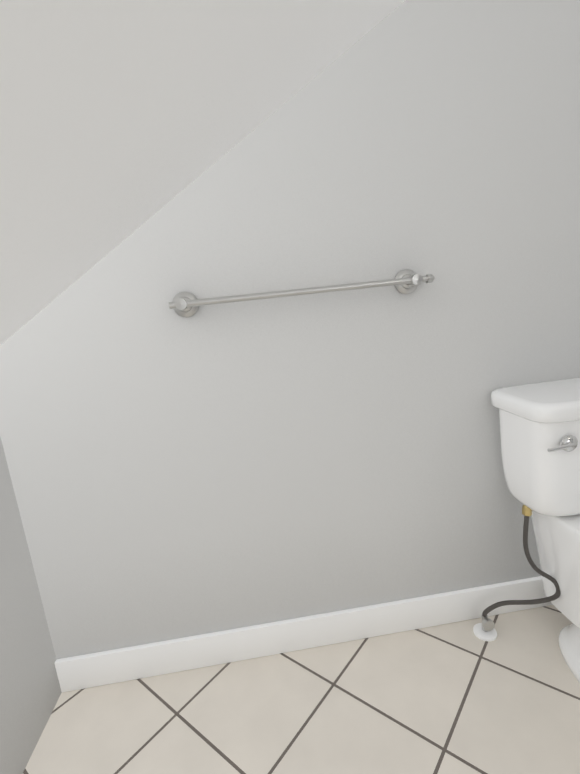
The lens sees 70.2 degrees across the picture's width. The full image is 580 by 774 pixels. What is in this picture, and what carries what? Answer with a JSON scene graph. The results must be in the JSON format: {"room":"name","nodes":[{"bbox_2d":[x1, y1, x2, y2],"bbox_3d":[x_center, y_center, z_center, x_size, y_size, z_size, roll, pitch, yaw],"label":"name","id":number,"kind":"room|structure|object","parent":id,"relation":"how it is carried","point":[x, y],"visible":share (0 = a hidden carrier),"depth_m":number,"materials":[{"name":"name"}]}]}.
{"room":"bathroom","nodes":[
{"label":"bathroom","id":0,"kind":"room"},
{"bbox_2d":[0,437,61,773],"bbox_3d":[-0.697,0.521,0.116,0.120,1.200,2.070,-7,11,-5],"label":"wall","id":1,"kind":"structure","parent":0,"point":[30,691],"depth_m":1.08,"materials":[{"name":"paint"}]},
{"bbox_2d":[0,0,404,344],"bbox_3d":[0.250,-0.705,-0.008,2.270,1.596,2.310,-7,11,-5],"label":"ceiling","id":2,"kind":"structure","parent":0,"point":[121,121],"depth_m":0.65,"materials":[{"name":"paint"}]},
{"bbox_2d":[0,0,579,659],"bbox_3d":[0.958,-0.539,1.220,3.840,2.500,0.120,-7,11,-5],"label":"wall","id":3,"kind":"structure","parent":0,"point":[212,468],"depth_m":1.14,"materials":[{"name":"paint"}]},
{"bbox_2d":[169,269,433,316],"bbox_3d":[0.034,-0.247,1.070,0.681,0.066,0.080,-7,11,-5],"label":"bar","id":4,"kind":"object","parent":3,"relation":"attached to","point":[187,304],"visible":1,"depth_m":1.05,"materials":[{"name":"silver metal"}]},
{"bbox_2d":[54,576,552,691],"bbox_3d":[0.410,0.727,1.323,2.225,0.105,0.019,-7,11,-5],"label":"baseboard","id":5,"kind":"structure","parent":3,"relation":"attached to","point":[174,655],"depth_m":1.26,"materials":[{"name":"white wood"}]},
{"bbox_2d":[23,605,579,773],"bbox_3d":[1.158,0.910,0.390,3.740,0.050,2.310,-7,11,-5],"label":"floor","id":6,"kind":"structure","parent":0,"point":[459,697],"depth_m":1.09,"materials":[{"name":"beige tile"}]},
{"bbox_2d":[473,377,579,682],"bbox_3d":[0.829,0.420,0.949,0.531,0.760,0.738,-7,11,-5],"label":"toilet","id":7,"kind":"object","parent":6,"relation":"on","point":[540,435],"visible":1,"depth_m":1.11,"materials":[{"name":"white ceramic"}]}
]}

